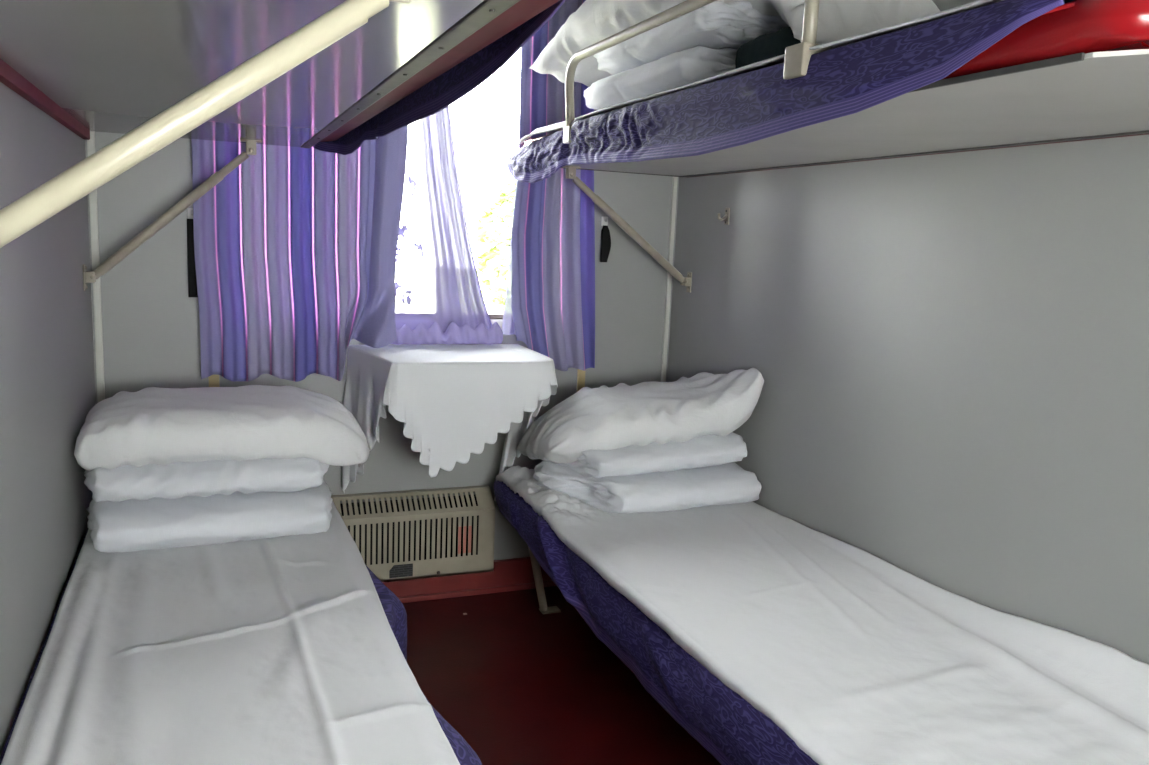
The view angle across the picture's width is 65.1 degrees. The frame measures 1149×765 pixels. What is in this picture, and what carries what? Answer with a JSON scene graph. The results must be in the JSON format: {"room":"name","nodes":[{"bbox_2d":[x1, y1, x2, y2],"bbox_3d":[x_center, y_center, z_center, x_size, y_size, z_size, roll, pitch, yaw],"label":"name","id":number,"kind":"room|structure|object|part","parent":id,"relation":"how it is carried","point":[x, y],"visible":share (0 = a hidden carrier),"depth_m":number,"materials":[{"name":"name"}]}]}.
{"room":"train carriage","nodes":[
{"label":"train carriage","id":0,"kind":"room"},
{"bbox_2d":[0,82,95,755],"bbox_3d":[-1.026,-0.235,1.618,0.040,2.450,2.250,-1,10,-22],"label":"wall","id":1,"kind":"structure","parent":0,"point":[47,374],"depth_m":1.79,"materials":[{"name":"grey laminate"}]},
{"bbox_2d":[0,0,559,290],"bbox_3d":[-0.664,-0.369,1.702,0.696,0.539,2.194,-1,10,-22],"label":"upper berth","id":2,"kind":"object","parent":1,"relation":"attached to","point":[154,73],"visible":0.99,"depth_m":1.23,"materials":[{"name":"grey laminate"}]},
{"bbox_2d":[313,0,565,154],"bbox_3d":[-0.598,-0.581,1.702,0.630,0.136,2.174,-1,10,-22],"label":"cover","id":3,"kind":"object","parent":2,"relation":"on","point":[458,81],"visible":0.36,"depth_m":1.60,"materials":[{"name":"fabric"}]},
{"bbox_3d":[-0.644,-0.597,1.667,0.678,0.076,2.190,-1,10,-22],"label":"mattress","id":4,"kind":"part","parent":2,"relation":"part of","materials":[{"name":"fabric"}]},
{"bbox_2d":[85,109,678,559],"bbox_3d":[-0.550,-0.447,3.075,2.030,2.450,0.120,-1,10,-22],"label":"wall","id":5,"kind":"structure","parent":0,"point":[151,322],"depth_m":3.04,"materials":[{"name":"grey laminate"}]},
{"bbox_2d":[87,131,104,401],"bbox_3d":[-1.413,-0.417,2.653,0.020,2.450,0.012,-1,10,-22],"label":"trim","id":6,"kind":"structure","parent":5,"relation":"attached to","point":[90,143],"depth_m":2.67,"materials":[{"name":"grey metal"}]},
{"bbox_2d":[187,208,197,296],"bbox_3d":[-1.166,-0.395,2.750,0.030,0.270,0.027,-1,10,-22],"label":"strap","id":7,"kind":"object","parent":5,"relation":"attached to","point":[192,283],"visible":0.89,"depth_m":2.74,"materials":[{"name":"black fabric"}]},
{"bbox_2d":[208,374,219,386],"bbox_3d":[-1.150,0.272,2.885,0.032,0.840,0.010,-1,10,-22],"label":"trim","id":8,"kind":"structure","parent":5,"relation":"attached to","point":[213,379],"depth_m":2.84,"materials":[{"name":"beige wood"}]},
{"bbox_2d":[331,485,495,582],"bbox_3d":[-0.557,0.527,3.122,0.555,0.290,0.101,-1,10,-22],"label":"radiator cover","id":9,"kind":"object","parent":5,"relation":"attached to","point":[400,539],"visible":0.94,"depth_m":3.10,"materials":[{"name":"metal"}]},
{"bbox_3d":[-0.592,0.644,3.075,0.080,0.045,0.001,-1,10,-22],"label":"rating plate","id":10,"kind":"part","parent":9,"relation":"part of","materials":[{"name":"grey metal"}]},
{"bbox_2d":[332,487,494,518],"bbox_3d":[-0.548,0.415,3.093,0.555,0.059,0.072,-1,10,-22],"label":"grille","id":11,"kind":"object","parent":9,"relation":"attached to","point":[481,502],"depth_m":3.10,"materials":[{"name":"metal"}]},
{"bbox_2d":[383,557,555,602],"bbox_3d":[-0.572,0.718,3.188,1.950,0.115,0.034,-1,10,-22],"label":"baseboard","id":12,"kind":"structure","parent":5,"relation":"attached to","point":[513,574],"depth_m":3.27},
{"bbox_2d":[489,314,502,329],"bbox_3d":[-0.558,-0.730,3.053,1.240,1.125,0.044,-1,10,-22],"label":"window","id":13,"kind":"structure","parent":5,"relation":"in","point":[498,318],"depth_m":3.24,"materials":[{"name":"paint"}]},
{"bbox_2d":[576,369,585,391],"bbox_3d":[0.013,0.248,3.359,0.030,0.840,0.010,-1,10,-22],"label":"trim","id":14,"kind":"structure","parent":5,"relation":"attached to","point":[580,373],"depth_m":3.31,"materials":[{"name":"beige wood"}]},
{"bbox_2d":[600,216,610,261],"bbox_3d":[0.110,-0.517,3.254,0.038,0.163,0.027,-1,10,-22],"label":"strap","id":15,"kind":"object","parent":5,"relation":"attached to","point":[605,233],"visible":1,"depth_m":3.25,"materials":[{"name":"black fabric"}]},
{"bbox_2d":[661,177,677,381],"bbox_3d":[0.359,-0.454,3.376,0.017,2.450,0.012,-1,10,-22],"label":"trim","id":16,"kind":"structure","parent":5,"relation":"attached to","point":[675,179],"depth_m":3.38,"materials":[{"name":"grey metal"}]},
{"bbox_3d":[-0.479,-1.331,2.856,1.450,0.034,0.044,-1,10,-22],"label":"rail","id":17,"kind":"object","parent":5,"relation":"attached to","visible":0},
{"bbox_2d":[192,125,407,381],"bbox_3d":[-0.843,-0.658,2.810,0.638,1.325,0.117,0,9,-14],"label":"curtain","id":18,"kind":"object","parent":17,"relation":"hanging from","point":[295,248],"visible":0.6,"depth_m":2.84,"materials":[{"name":"purple fabric"}]},
{"bbox_2d":[335,106,502,344],"bbox_3d":[-0.502,-0.725,2.966,0.562,1.202,0.105,-1,10,-22],"label":"lace curtain","id":19,"kind":"object","parent":17,"relation":"hanging from","point":[451,307],"visible":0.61,"depth_m":3.06,"materials":[{"name":"white fabric"}]},
{"bbox_2d":[502,145,518,334],"bbox_3d":[-0.130,-0.747,3.155,0.231,1.185,0.016,-1,10,-22],"label":"lace curtain","id":20,"kind":"object","parent":17,"relation":"hanging from","point":[508,328],"visible":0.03,"depth_m":3.20,"materials":[{"name":"white fabric"}]},
{"bbox_2d":[511,0,594,370],"bbox_3d":[-0.057,-0.685,3.130,0.337,1.303,0.051,-1,10,-22],"label":"curtain","id":21,"kind":"object","parent":17,"relation":"hanging from","point":[553,287],"visible":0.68,"depth_m":3.15,"materials":[{"name":"purple fabric"}]},
{"bbox_3d":[-0.408,0.079,2.928,0.566,0.351,0.426,-1,10,-22],"label":"table","id":22,"kind":"object","parent":5,"relation":"attached to","visible":0,"materials":[{"name":"white cotton cloth"},{"name":"cream enamel"}]},
{"bbox_2d":[342,344,557,500],"bbox_3d":[-0.408,0.193,2.921,0.619,0.581,0.464,-1,10,-22],"label":"tablecloth","id":23,"kind":"object","parent":22,"relation":"on","point":[452,400],"visible":0.94,"depth_m":2.73,"materials":[{"name":"white fabric"}]},
{"bbox_2d":[402,586,720,764],"bbox_3d":[0.109,1.095,1.538,4.050,0.050,3.920,-1,10,-22],"label":"floor","id":24,"kind":"structure","parent":0,"point":[521,684],"depth_m":2.62,"materials":[{"name":"red carpet"}]},
{"bbox_2d":[528,547,560,613],"bbox_3d":[0.419,0.710,2.419,0.687,0.458,2.060,-1,10,-22],"label":"lower berth","id":25,"kind":"object","parent":24,"relation":"on","point":[544,609],"visible":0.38,"depth_m":3.12,"materials":[{"name":"beige metal"}]},
{"bbox_3d":[-0.134,0.630,3.109,0.102,0.344,0.028,-1,10,-22],"label":"leg","id":26,"kind":"part","parent":25,"relation":"part of","materials":[{"name":"beige metal"}]},
{"bbox_3d":[-0.087,0.799,3.158,0.067,0.007,0.044,-1,10,-22],"label":"foot plate","id":27,"kind":"part","parent":25,"relation":"part of","materials":[{"name":"beige metal"}]},
{"bbox_2d":[494,480,818,764],"bbox_3d":[0.381,0.579,2.386,0.707,0.210,2.061,-1,10,-22],"label":"cover","id":28,"kind":"object","parent":25,"relation":"on","point":[716,716],"visible":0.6,"depth_m":2.00,"materials":[{"name":"fabric"}]},
{"bbox_2d":[496,466,1148,764],"bbox_3d":[0.436,0.455,2.315,0.710,0.108,2.021,-1,10,-22],"label":"sheet","id":29,"kind":"object","parent":28,"relation":"on","point":[858,658],"visible":0.79,"depth_m":1.86,"materials":[{"name":"white fabric"}]},
{"bbox_2d":[533,461,761,512],"bbox_3d":[0.231,0.318,2.887,0.689,0.130,0.437,-1,10,-22],"label":"quilt","id":30,"kind":"object","parent":29,"relation":"on","point":[727,483],"visible":0.74,"depth_m":2.74,"materials":[{"name":"white fabric"}]},
{"bbox_2d":[557,432,746,477],"bbox_3d":[0.216,0.200,2.898,0.643,0.139,0.395,-1,10,-22],"label":"quilt","id":31,"kind":"object","parent":30,"relation":"on","point":[707,450],"visible":0.44,"depth_m":2.73,"materials":[{"name":"white fabric"}]},
{"bbox_2d":[517,368,763,462],"bbox_3d":[0.200,0.099,2.901,0.681,0.336,0.420,-1,10,-22],"label":"pillow","id":32,"kind":"object","parent":31,"relation":"on","point":[621,415],"visible":0.97,"depth_m":2.79,"materials":[{"name":"white fabric"}]},
{"bbox_3d":[-0.763,0.735,1.937,0.642,0.458,2.060,-1,10,-22],"label":"lower berth","id":33,"kind":"object","parent":24,"relation":"on","visible":0},
{"bbox_2d":[0,528,481,764],"bbox_3d":[-0.710,0.609,1.931,0.734,0.222,2.051,-1,10,-22],"label":"cover","id":34,"kind":"object","parent":33,"relation":"on","point":[395,612],"visible":0.16,"depth_m":1.93,"materials":[{"name":"fabric"}]},
{"bbox_2d":[1,500,459,764],"bbox_3d":[-0.735,0.497,1.890,0.666,0.054,1.970,-1,10,-22],"label":"sheet","id":35,"kind":"object","parent":34,"relation":"on","point":[283,650],"visible":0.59,"depth_m":1.67,"materials":[{"name":"white fabric"}]},
{"bbox_2d":[86,482,332,552],"bbox_3d":[-0.968,0.331,2.426,0.630,0.133,0.463,-1,10,-22],"label":"quilt","id":36,"kind":"object","parent":35,"relation":"on","point":[131,525],"visible":0.69,"depth_m":2.25,"materials":[{"name":"white fabric"}]},
{"bbox_2d":[84,457,328,502],"bbox_3d":[-0.975,0.218,2.421,0.606,0.121,0.435,-1,10,-22],"label":"quilt","id":37,"kind":"object","parent":36,"relation":"on","point":[227,476],"visible":0.56,"depth_m":2.24,"materials":[{"name":"white fabric"}]},
{"bbox_2d":[74,385,368,470],"bbox_3d":[-0.934,0.122,2.432,0.714,0.186,0.395,-1,10,-22],"label":"pillow","id":38,"kind":"object","parent":37,"relation":"on","point":[150,425],"visible":0.98,"depth_m":2.29,"materials":[{"name":"white fabric"}]},
{"bbox_2d":[667,0,1148,663],"bbox_3d":[0.816,-0.274,2.370,0.040,2.450,2.250,-1,10,-22],"label":"wall","id":39,"kind":"structure","parent":0,"point":[950,351],"depth_m":2.13,"materials":[{"name":"grey laminate"}]},
{"bbox_2d":[717,208,729,224],"bbox_3d":[0.498,-0.560,3.026,0.041,0.056,0.024,-1,10,-22],"label":"wall hook","id":40,"kind":"object","parent":39,"relation":"attached to","point":[726,217],"visible":1,"depth_m":3.02,"materials":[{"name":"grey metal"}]},
{"bbox_3d":[0.514,-0.560,3.033,0.006,0.056,0.024,-1,10,-22],"label":"plate","id":41,"kind":"part","parent":40,"relation":"part of","materials":[{"name":"silver metal"}]},
{"bbox_2d":[523,0,1148,292],"bbox_3d":[0.506,-0.496,2.154,0.688,0.694,2.210,-1,10,-22],"label":"upper berth","id":42,"kind":"object","parent":39,"relation":"attached to","point":[1078,70],"visible":0.66,"depth_m":1.54,"materials":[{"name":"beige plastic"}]},
{"bbox_3d":[0.196,-0.720,2.060,0.025,0.250,1.140,-1,10,-22],"label":"guard rail","id":43,"kind":"part","parent":42,"relation":"part of","materials":[{"name":"metal"}]},
{"bbox_2d":[506,0,1070,182],"bbox_3d":[0.457,-0.585,2.172,0.663,0.183,2.111,-1,10,-22],"label":"cover","id":44,"kind":"object","parent":42,"relation":"on","point":[745,108],"visible":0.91,"depth_m":1.61,"materials":[{"name":"fabric"}]},
{"bbox_2d":[518,0,1002,144],"bbox_3d":[0.474,-0.649,2.135,0.656,0.064,1.980,-1,10,-22],"label":"sheet","id":45,"kind":"object","parent":44,"relation":"on","point":[559,126],"visible":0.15,"depth_m":1.66,"materials":[{"name":"white fabric"}]},
{"bbox_2d":[584,46,737,109],"bbox_3d":[0.304,-0.793,2.435,0.396,0.116,0.669,-1,10,-22],"label":"quilt","id":46,"kind":"object","parent":45,"relation":"on","point":[691,65],"visible":0.4,"depth_m":2.19,"materials":[{"name":"white fabric"}]},
{"bbox_2d":[594,0,789,74],"bbox_3d":[0.332,-0.889,2.396,0.411,0.126,0.715,-1,10,-22],"label":"quilt","id":47,"kind":"object","parent":46,"relation":"on","point":[717,24],"visible":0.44,"depth_m":2.10,"materials":[{"name":"white fabric"}]},
{"bbox_2d":[529,0,723,86],"bbox_3d":[0.237,-0.993,2.579,0.463,0.210,0.827,-2,10,-25],"label":"pillow","id":48,"kind":"object","parent":47,"relation":"on","point":[594,21],"visible":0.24,"depth_m":2.57,"materials":[{"name":"white fabric"}]},
{"bbox_2d":[735,27,800,68],"bbox_3d":[0.549,-0.717,2.022,0.340,0.115,0.260,-1,10,-22],"label":"blanket","id":49,"kind":"object","parent":45,"relation":"on","point":[766,46],"visible":0.2,"depth_m":1.93,"materials":[{"name":"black fabric"}]},
{"bbox_2d":[724,0,940,43],"bbox_3d":[0.588,-0.841,2.092,0.439,0.249,0.589,0,9,-13],"label":"pillow","id":50,"kind":"object","parent":45,"relation":"on","point":[837,19],"visible":0.54,"depth_m":1.88,"materials":[{"name":"white fabric"}]},
{"bbox_3d":[0.526,-0.609,2.138,0.651,0.070,2.201,-1,10,-22],"label":"mattress","id":51,"kind":"part","parent":42,"relation":"part of","materials":[{"name":"fabric"}]},
{"label":"outside","id":52,"kind":"structure","parent":0,"visible":0},
{"bbox_2d":[395,266,501,313],"bbox_3d":[-12.896,-2.975,30.629,60.000,0.100,59.500,-1,10,-22],"label":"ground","id":53,"kind":"structure","parent":52,"point":[410,274],"depth_m":39.78,"materials":[{"name":"white"}]},
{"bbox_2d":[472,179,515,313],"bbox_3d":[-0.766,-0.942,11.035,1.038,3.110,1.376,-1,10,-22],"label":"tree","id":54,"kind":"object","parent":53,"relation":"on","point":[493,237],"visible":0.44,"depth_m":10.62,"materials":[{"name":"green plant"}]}
]}

